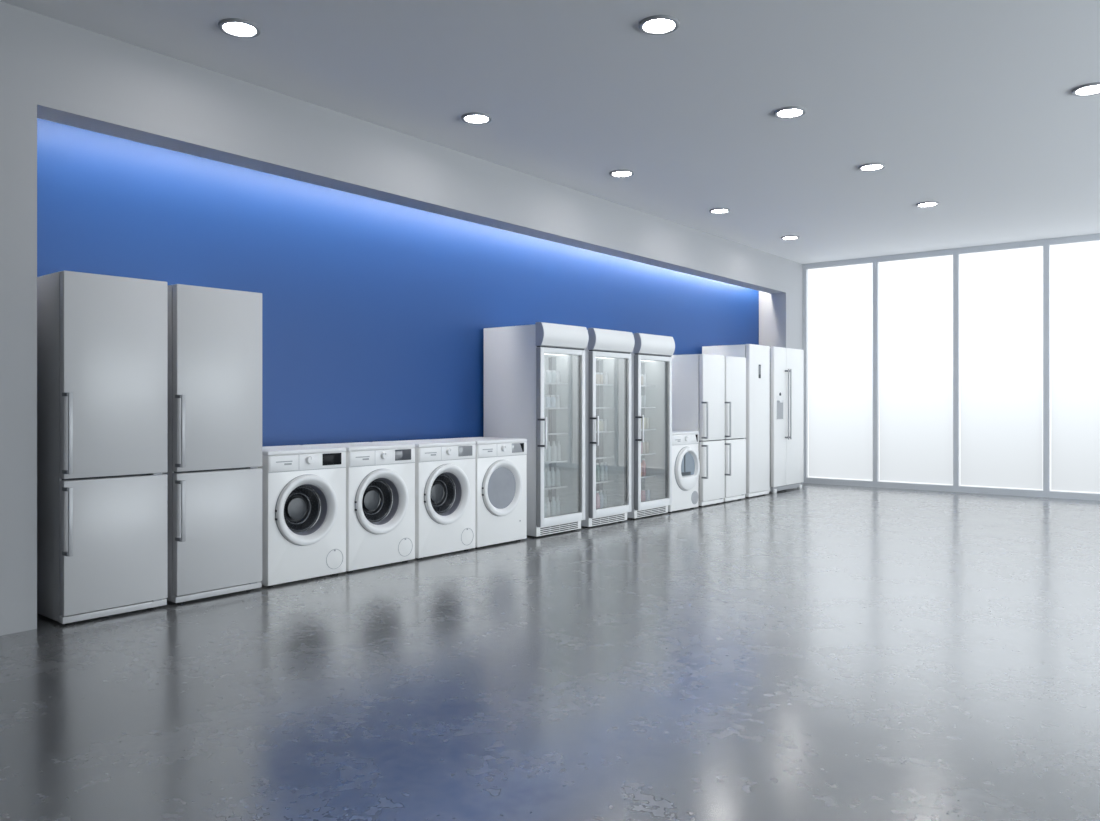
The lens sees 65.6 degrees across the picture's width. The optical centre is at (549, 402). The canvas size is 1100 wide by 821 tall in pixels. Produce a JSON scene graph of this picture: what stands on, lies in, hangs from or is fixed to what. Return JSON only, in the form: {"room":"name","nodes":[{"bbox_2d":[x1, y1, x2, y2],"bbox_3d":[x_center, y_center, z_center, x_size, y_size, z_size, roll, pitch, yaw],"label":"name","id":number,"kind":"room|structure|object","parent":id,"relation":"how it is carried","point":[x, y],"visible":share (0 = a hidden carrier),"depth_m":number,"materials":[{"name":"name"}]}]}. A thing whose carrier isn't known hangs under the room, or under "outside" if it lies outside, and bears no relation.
{"room":"electronics store","nodes":[
{"label":"electronics store","id":0,"kind":"room"},
{"bbox_2d":[37,118,758,446],"bbox_3d":[-0.145,-0.330,8.056,0.385,2.860,9.038,0,0,38],"label":"wall niche","id":1,"kind":"object","parent":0,"point":[376,313],"depth_m":6.21,"materials":[{"name":"blue paint"}]},
{"bbox_2d":[0,1,802,635],"bbox_3d":[-1.951,-0.397,5.460,0.768,2.994,16.550,0,0,38],"label":"wall","id":2,"kind":"structure","parent":0,"point":[51,69],"depth_m":4.83,"materials":[{"name":"grey paint"}]},
{"bbox_2d":[0,483,1099,820],"bbox_3d":[1.615,1.160,2.770,9.900,0.120,16.950,0,0,38],"label":"floor","id":3,"kind":"structure","parent":0,"point":[813,652],"depth_m":3.37,"materials":[{"name":"concrete"}]},
{"bbox_2d":[37,271,166,623],"bbox_3d":[-2.416,0.226,4.548,0.615,1.749,0.521,0,0,40],"label":"refrigerator","id":4,"kind":"object","parent":3,"relation":"on","point":[102,339],"visible":0.95,"depth_m":4.35,"materials":[{"name":"brushed stainless steel"},{"name":"dark rubber"}]},
{"bbox_2d":[162,284,261,602],"bbox_3d":[-2.053,0.228,4.984,0.615,1.744,0.519,0,0,40],"label":"refrigerator","id":5,"kind":"object","parent":3,"relation":"on","point":[214,335],"visible":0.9,"depth_m":4.78,"materials":[{"name":"brushed stainless steel"},{"name":"dark rubber"}]},
{"bbox_2d":[257,445,345,586],"bbox_3d":[-1.676,0.694,5.424,0.552,0.812,0.564,0,0,40],"label":"washing machine","id":6,"kind":"object","parent":3,"relation":"on","point":[304,486],"visible":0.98,"depth_m":5.27,"materials":[{"name":"white metal"}]},
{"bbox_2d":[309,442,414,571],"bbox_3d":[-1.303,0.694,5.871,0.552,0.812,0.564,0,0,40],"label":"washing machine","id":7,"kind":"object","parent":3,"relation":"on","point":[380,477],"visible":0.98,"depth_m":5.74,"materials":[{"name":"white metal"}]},
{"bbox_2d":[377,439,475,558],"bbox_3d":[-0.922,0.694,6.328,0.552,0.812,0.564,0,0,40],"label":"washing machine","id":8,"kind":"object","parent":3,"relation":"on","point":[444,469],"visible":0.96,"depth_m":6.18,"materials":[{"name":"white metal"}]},
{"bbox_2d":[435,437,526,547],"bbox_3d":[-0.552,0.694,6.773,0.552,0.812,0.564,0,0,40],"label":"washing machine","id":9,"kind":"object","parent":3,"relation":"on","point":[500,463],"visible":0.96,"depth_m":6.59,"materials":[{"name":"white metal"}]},
{"bbox_2d":[484,322,588,536],"bbox_3d":[-0.115,0.224,7.313,0.692,1.752,0.598,0,0,40],"label":"cooler","id":10,"kind":"object","parent":3,"relation":"on","point":[516,358],"visible":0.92,"depth_m":7.18,"materials":[{"name":"grey metal"}]},
{"bbox_2d":[544,498,545,516],"bbox_3d":[-0.055,0.900,7.306,0.049,0.168,0.049,0,0,17],"label":"bottle","id":11,"kind":"object","parent":10,"relation":"in","point":[544,498],"visible":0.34,"depth_m":7.29,"materials":[{"name":"grey glass"}]},
{"bbox_2d":[544,471,545,486],"bbox_3d":[-0.061,0.641,7.312,0.049,0.168,0.049,0,0,-2],"label":"bottle","id":12,"kind":"object","parent":10,"relation":"on","point":[544,471],"visible":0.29,"depth_m":7.30,"materials":[{"name":"white plastic"}]},
{"bbox_2d":[544,442,546,460],"bbox_3d":[-0.054,0.419,7.306,0.049,0.168,0.049,0,0,-17],"label":"bottle","id":13,"kind":"object","parent":10,"relation":"on","point":[545,450],"visible":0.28,"depth_m":7.29,"materials":[{"name":"white plastic"}]},
{"bbox_2d":[545,395,549,407],"bbox_3d":[-0.022,-0.011,7.362,0.050,0.110,0.050,0,0,7],"label":"jar","id":14,"kind":"object","parent":10,"relation":"on","point":[547,397],"visible":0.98,"depth_m":7.34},
{"bbox_2d":[546,497,549,516],"bbox_3d":[-0.022,0.900,7.362,0.049,0.168,0.049,0,0,-32],"label":"bottle","id":15,"kind":"object","parent":10,"relation":"in","point":[547,498],"visible":0.84,"depth_m":7.34,"materials":[{"name":"white plastic"}]},
{"bbox_2d":[546,467,550,486],"bbox_3d":[-0.018,0.641,7.359,0.049,0.168,0.049,0,0,28],"label":"bottle","id":16,"kind":"object","parent":10,"relation":"on","point":[548,474],"visible":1,"depth_m":7.34,"materials":[{"name":"white plastic"}]},
{"bbox_2d":[546,370,550,382],"bbox_3d":[-0.013,-0.223,7.354,0.050,0.110,0.050,0,0,13],"label":"jar","id":17,"kind":"object","parent":10,"relation":"on","point":[548,372],"visible":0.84,"depth_m":7.33,"materials":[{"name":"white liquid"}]},
{"bbox_2d":[547,441,550,460],"bbox_3d":[-0.014,0.419,7.355,0.049,0.168,0.049,0,0,-8],"label":"bottle","id":18,"kind":"object","parent":10,"relation":"on","point":[548,442],"visible":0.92,"depth_m":7.33,"materials":[{"name":"white plastic"}]},
{"bbox_2d":[550,467,554,485],"bbox_3d":[0.021,0.641,7.410,0.049,0.168,0.049,0,0,18],"label":"bottle","id":19,"kind":"object","parent":10,"relation":"on","point":[552,471],"visible":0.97,"depth_m":7.39,"materials":[{"name":"white plastic"}]},
{"bbox_2d":[550,497,555,515],"bbox_3d":[0.029,0.900,7.403,0.049,0.168,0.049,0,0,-19],"label":"bottle","id":20,"kind":"object","parent":10,"relation":"in","point":[553,503],"visible":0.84,"depth_m":7.38,"materials":[{"name":"grey glass"}]},
{"bbox_2d":[550,395,555,407],"bbox_3d":[0.025,-0.011,7.406,0.050,0.110,0.050,0,0,24],"label":"jar","id":21,"kind":"object","parent":10,"relation":"on","point":[552,398],"visible":0.95,"depth_m":7.39,"materials":[{"name":"white plastic"}]},
{"bbox_2d":[551,370,555,382],"bbox_3d":[0.027,-0.223,7.405,0.050,0.110,0.050,0,0,3],"label":"jar","id":22,"kind":"object","parent":10,"relation":"on","point":[553,374],"visible":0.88,"depth_m":7.38,"materials":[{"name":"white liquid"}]},
{"bbox_2d":[551,441,556,460],"bbox_3d":[0.033,0.419,7.399,0.049,0.168,0.049,0,0,22],"label":"bottle","id":23,"kind":"object","parent":10,"relation":"on","point":[553,447],"visible":1,"depth_m":7.38,"materials":[{"name":"white plastic"}]},
{"bbox_2d":[555,496,559,514],"bbox_3d":[0.064,0.900,7.457,0.049,0.168,0.049,0,0,17],"label":"bottle","id":24,"kind":"object","parent":10,"relation":"in","point":[557,501],"visible":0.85,"depth_m":7.44,"materials":[{"name":"grey glass"}]},
{"bbox_2d":[555,395,559,406],"bbox_3d":[0.061,-0.011,7.460,0.050,0.110,0.050,0,0,-39],"label":"jar","id":25,"kind":"object","parent":10,"relation":"on","point":[556,396],"visible":0.73,"depth_m":7.44,"materials":[{"name":"white plastic"}]},
{"bbox_2d":[555,371,559,382],"bbox_3d":[0.060,-0.223,7.460,0.050,0.110,0.050,0,0,44],"label":"jar","id":26,"kind":"object","parent":10,"relation":"on","point":[556,372],"visible":0.77,"depth_m":7.44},
{"bbox_2d":[555,466,560,485],"bbox_3d":[0.069,0.641,7.453,0.049,0.168,0.049,0,0,0],"label":"bottle","id":27,"kind":"object","parent":10,"relation":"on","point":[557,473],"visible":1,"depth_m":7.43,"materials":[{"name":"white plastic"}]},
{"bbox_2d":[556,441,560,459],"bbox_3d":[0.072,0.419,7.450,0.049,0.168,0.049,0,0,29],"label":"bottle","id":28,"kind":"object","parent":10,"relation":"on","point":[558,446],"visible":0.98,"depth_m":7.43,"materials":[{"name":"white plastic"}]},
{"bbox_2d":[536,520,580,536],"bbox_3d":[0.077,1.050,7.153,0.008,0.075,0.592,0,0,40],"label":"grille","id":29,"kind":"object","parent":10,"relation":"attached to","point":[541,530],"depth_m":7.12,"materials":[{"name":"grey metal"}]},
{"bbox_2d":[581,328,634,527],"bbox_3d":[0.333,0.224,7.851,0.692,1.752,0.598,0,0,40],"label":"cooler","id":30,"kind":"object","parent":3,"relation":"on","point":[607,351],"visible":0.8,"depth_m":7.86,"materials":[{"name":"grey metal"}]},
{"bbox_2d":[596,463,599,480],"bbox_3d":[0.437,0.641,7.891,0.049,0.168,0.049,0,0,21],"label":"bottle","id":31,"kind":"object","parent":30,"relation":"on","point":[597,464],"visible":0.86,"depth_m":7.87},
{"bbox_2d":[596,491,599,508],"bbox_3d":[0.438,0.900,7.890,0.049,0.168,0.049,0,0,-16],"label":"bottle","id":32,"kind":"object","parent":30,"relation":"in","point":[597,492],"visible":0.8,"depth_m":7.87,"materials":[{"name":"pink plastic"}]},
{"bbox_2d":[596,372,599,383],"bbox_3d":[0.438,-0.223,7.890,0.050,0.110,0.050,0,0,-22],"label":"jar","id":33,"kind":"object","parent":30,"relation":"on","point":[597,373],"visible":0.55,"depth_m":7.87,"materials":[{"name":"white plastic"}]},
{"bbox_2d":[599,373,602,383],"bbox_3d":[0.470,-0.223,7.947,0.050,0.110,0.050,0,0,21],"label":"jar","id":34,"kind":"object","parent":30,"relation":"on","point":[600,374],"visible":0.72,"depth_m":7.92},
{"bbox_2d":[599,462,603,480],"bbox_3d":[0.480,0.641,7.939,0.049,0.168,0.049,0,0,20],"label":"bottle","id":35,"kind":"object","parent":30,"relation":"on","point":[601,467],"visible":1,"depth_m":7.92,"materials":[{"name":"white plastic"}]},
{"bbox_2d":[599,490,603,507],"bbox_3d":[0.474,0.900,7.944,0.049,0.168,0.049,0,0,-10],"label":"bottle","id":36,"kind":"object","parent":30,"relation":"in","point":[600,494],"visible":0.79,"depth_m":7.92,"materials":[{"name":"white plastic"}]},
{"bbox_2d":[600,419,602,430],"bbox_3d":[0.473,0.208,7.944,0.050,0.110,0.050,0,0,-42],"label":"jar","id":37,"kind":"object","parent":30,"relation":"on","point":[601,420],"visible":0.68,"depth_m":7.92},
{"bbox_2d":[603,490,606,506],"bbox_3d":[0.508,0.900,7.998,0.049,0.168,0.049,0,0,-23],"label":"bottle","id":38,"kind":"object","parent":30,"relation":"in","point":[604,491],"visible":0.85,"depth_m":7.98,"materials":[{"name":"grey glass"}]},
{"bbox_2d":[603,462,607,479],"bbox_3d":[0.518,0.641,7.990,0.049,0.168,0.049,0,0,14],"label":"bottle","id":39,"kind":"object","parent":30,"relation":"on","point":[605,463],"visible":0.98,"depth_m":7.97,"materials":[{"name":"white plastic"}]},
{"bbox_2d":[603,373,607,383],"bbox_3d":[0.515,-0.223,7.992,0.050,0.110,0.050,0,0,7],"label":"jar","id":40,"kind":"object","parent":30,"relation":"on","point":[605,376],"visible":0.81,"depth_m":7.97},
{"bbox_2d":[588,513,626,526],"bbox_3d":[0.525,1.050,7.691,0.008,0.075,0.592,0,0,40],"label":"grille","id":41,"kind":"object","parent":30,"relation":"attached to","point":[593,520],"depth_m":7.64,"materials":[{"name":"grey metal"}]},
{"bbox_2d":[627,333,674,518],"bbox_3d":[0.785,0.224,8.393,0.692,1.752,0.598,0,0,40],"label":"cooler","id":42,"kind":"object","parent":3,"relation":"on","point":[651,354],"visible":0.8,"depth_m":8.41,"materials":[{"name":"grey metal"}]},
{"bbox_2d":[641,490,645,501],"bbox_3d":[0.924,0.927,8.487,0.051,0.115,0.051,0,0,24],"label":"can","id":43,"kind":"object","parent":42,"relation":"in","point":[643,492],"visible":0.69,"depth_m":8.46,"materials":[{"name":"metal"}]},
{"bbox_2d":[642,458,645,475],"bbox_3d":[0.931,0.641,8.500,0.049,0.168,0.049,0,0,-38],"label":"bottle","id":44,"kind":"object","parent":42,"relation":"on","point":[643,459],"visible":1,"depth_m":8.48,"materials":[{"name":"plastic"}]},
{"bbox_2d":[642,395,645,406],"bbox_3d":[0.930,-0.014,8.501,0.051,0.115,0.051,0,0,-2],"label":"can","id":45,"kind":"object","parent":42,"relation":"on","point":[643,396],"visible":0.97,"depth_m":8.48,"materials":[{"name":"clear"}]},
{"bbox_2d":[643,375,645,384],"bbox_3d":[0.933,-0.223,8.498,0.050,0.110,0.050,0,0,-12],"label":"jar","id":46,"kind":"object","parent":42,"relation":"on","point":[644,376],"visible":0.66,"depth_m":8.47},
{"bbox_2d":[644,441,648,452],"bbox_3d":[0.965,0.445,8.537,0.051,0.115,0.051,0,0,4],"label":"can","id":47,"kind":"object","parent":42,"relation":"on","point":[646,442],"visible":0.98,"depth_m":8.52,"materials":[{"name":"grey metal"}]},
{"bbox_2d":[645,417,648,428],"bbox_3d":[0.961,0.205,8.540,0.051,0.115,0.051,0,0,-26],"label":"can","id":48,"kind":"object","parent":42,"relation":"on","point":[647,418],"visible":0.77,"depth_m":8.52,"materials":[{"name":"beige metal"}]},
{"bbox_2d":[645,489,649,500],"bbox_3d":[0.974,0.927,8.529,0.051,0.115,0.051,0,0,-19],"label":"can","id":49,"kind":"object","parent":42,"relation":"in","point":[646,490],"visible":0.85,"depth_m":8.51,"materials":[{"name":"grey metal"}]},
{"bbox_2d":[634,505,667,518],"bbox_3d":[0.977,1.050,8.233,0.008,0.075,0.592,0,0,40],"label":"grille","id":50,"kind":"object","parent":42,"relation":"attached to","point":[644,511],"depth_m":8.17,"materials":[{"name":"grey metal"}]},
{"bbox_2d":[668,431,699,512],"bbox_3d":[1.195,0.699,8.858,0.566,0.802,0.556,0,0,40],"label":"dryer","id":51,"kind":"object","parent":3,"relation":"on","point":[685,460],"visible":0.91,"depth_m":8.68,"materials":[{"name":"white metal"}]},
{"bbox_2d":[691,491,697,503],"bbox_3d":[1.503,0.985,8.855,0.003,0.140,0.140,0,0,40],"label":"vent","id":52,"kind":"object","parent":51,"relation":"attached to","point":[694,494],"depth_m":8.85,"materials":[{"name":"grey plastic"}]},
{"bbox_2d":[671,354,724,506],"bbox_3d":[1.552,0.293,9.327,0.635,1.613,0.473,0,0,40],"label":"refrigerator","id":53,"kind":"object","parent":3,"relation":"on","point":[698,380],"visible":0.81,"depth_m":9.11,"materials":[{"name":"white metal"}]},
{"bbox_2d":[722,356,745,501],"bbox_3d":[1.876,0.293,9.715,0.635,1.613,0.473,0,0,40],"label":"refrigerator","id":54,"kind":"object","parent":3,"relation":"on","point":[735,367],"visible":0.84,"depth_m":9.52,"materials":[{"name":"white metal"}]},
{"bbox_2d":[702,344,769,497],"bbox_3d":[2.222,0.212,10.203,0.624,1.775,0.525,0,0,40],"label":"refrigerator","id":55,"kind":"object","parent":3,"relation":"on","point":[757,357],"visible":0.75,"depth_m":9.97,"materials":[{"name":"white metal"}]},
{"bbox_2d":[769,346,803,493],"bbox_3d":[2.771,0.211,10.806,0.655,1.778,0.872,0,0,40],"label":"refrigerator","id":56,"kind":"object","parent":3,"relation":"on","point":[786,364],"visible":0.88,"depth_m":10.55,"materials":[{"name":"white metal"}]},
{"bbox_2d":[803,257,874,486],"bbox_3d":[3.870,-0.397,11.427,0.970,2.994,0.090,0,0,38],"label":"window","id":57,"kind":"structure","parent":3,"relation":"on","point":[839,296],"depth_m":11.43,"materials":[{"name":"white glass"}]},
{"bbox_2d":[875,248,955,491],"bbox_3d":[4.631,-0.397,10.825,0.970,2.994,0.090,0,0,38],"label":"window","id":58,"kind":"structure","parent":3,"relation":"on","point":[915,293],"depth_m":10.84,"materials":[{"name":"white glass"}]},
{"bbox_2d":[956,239,1045,497],"bbox_3d":[5.393,-0.397,10.224,0.970,2.994,0.090,0,0,38],"label":"window","id":59,"kind":"structure","parent":3,"relation":"on","point":[1001,288],"depth_m":10.22,"materials":[{"name":"white glass"}]},
{"bbox_2d":[1046,233,1099,500],"bbox_3d":[6.154,-0.397,9.622,0.970,2.994,0.090,0,0,38],"label":"window","id":60,"kind":"structure","parent":3,"relation":"on","point":[1073,262],"depth_m":9.77,"materials":[{"name":"white glass"}]},
{"bbox_2d":[0,0,1099,263],"bbox_3d":[1.615,-1.969,2.770,9.900,0.150,16.950,0,0,38],"label":"ceiling","id":61,"kind":"structure","parent":0,"point":[969,107],"depth_m":5.20,"materials":[{"name":"white paint"}]},
{"bbox_2d":[218,18,260,37],"bbox_3d":[-1.566,-1.887,4.309,0.202,0.014,0.202,0,0,38],"label":"recessed light","id":62,"kind":"object","parent":61,"relation":"in","point":[240,28],"visible":1,"depth_m":4.30,"materials":[{"name":"grey"}]},
{"bbox_2d":[461,112,491,123],"bbox_3d":[-0.488,-1.887,5.674,0.202,0.014,0.202,0,0,38],"label":"recessed light","id":63,"kind":"object","parent":61,"relation":"in","point":[475,117],"visible":1,"depth_m":5.67,"materials":[{"name":"grey"}]},
{"bbox_2d":[609,170,633,177],"bbox_3d":[0.591,-1.887,7.039,0.202,0.014,0.202,0,0,38],"label":"recessed light","id":64,"kind":"object","parent":61,"relation":"in","point":[616,173],"visible":1,"depth_m":7.04,"materials":[{"name":"grey"}]},
{"bbox_2d":[639,15,678,34],"bbox_3d":[0.545,-1.887,4.272,0.202,0.014,0.202,0,0,38],"label":"recessed light","id":65,"kind":"object","parent":61,"relation":"in","point":[656,24],"visible":1,"depth_m":4.27,"materials":[{"name":"grey"}]},
{"bbox_2d":[709,208,729,213],"bbox_3d":[1.670,-1.887,8.405,0.202,0.014,0.202,0,0,38],"label":"recessed light","id":66,"kind":"object","parent":61,"relation":"in","point":[715,210],"visible":1,"depth_m":8.40,"materials":[{"name":"white"}]},
{"bbox_2d":[774,106,805,118],"bbox_3d":[1.562,-1.887,5.559,0.202,0.014,0.202,0,0,38],"label":"recessed light","id":67,"kind":"object","parent":61,"relation":"in","point":[790,112],"visible":1,"depth_m":5.56,"materials":[{"name":"grey"}]},
{"bbox_2d":[781,235,798,239],"bbox_3d":[2.748,-1.887,9.770,0.202,0.014,0.202,0,0,38],"label":"recessed light","id":68,"kind":"object","parent":61,"relation":"in","point":[790,237],"visible":1,"depth_m":9.78,"materials":[{"name":"white"}]},
{"bbox_2d":[858,163,884,170],"bbox_3d":[2.579,-1.887,6.845,0.202,0.014,0.202,0,0,38],"label":"recessed light","id":69,"kind":"object","parent":61,"relation":"in","point":[870,166],"visible":1,"depth_m":6.84,"materials":[{"name":"grey"}]},
{"bbox_2d":[916,201,938,207],"bbox_3d":[3.595,-1.887,8.132,0.202,0.014,0.202,0,0,38],"label":"recessed light","id":70,"kind":"object","parent":61,"relation":"in","point":[928,203],"visible":1,"depth_m":8.14,"materials":[{"name":"grey"}]},
{"bbox_2d":[1072,82,1099,95],"bbox_3d":[3.262,-1.887,5.146,0.202,0.014,0.202,0,0,38],"label":"recessed light","id":71,"kind":"object","parent":61,"relation":"in","point":[1090,89],"visible":1,"depth_m":5.16,"materials":[{"name":"grey"}]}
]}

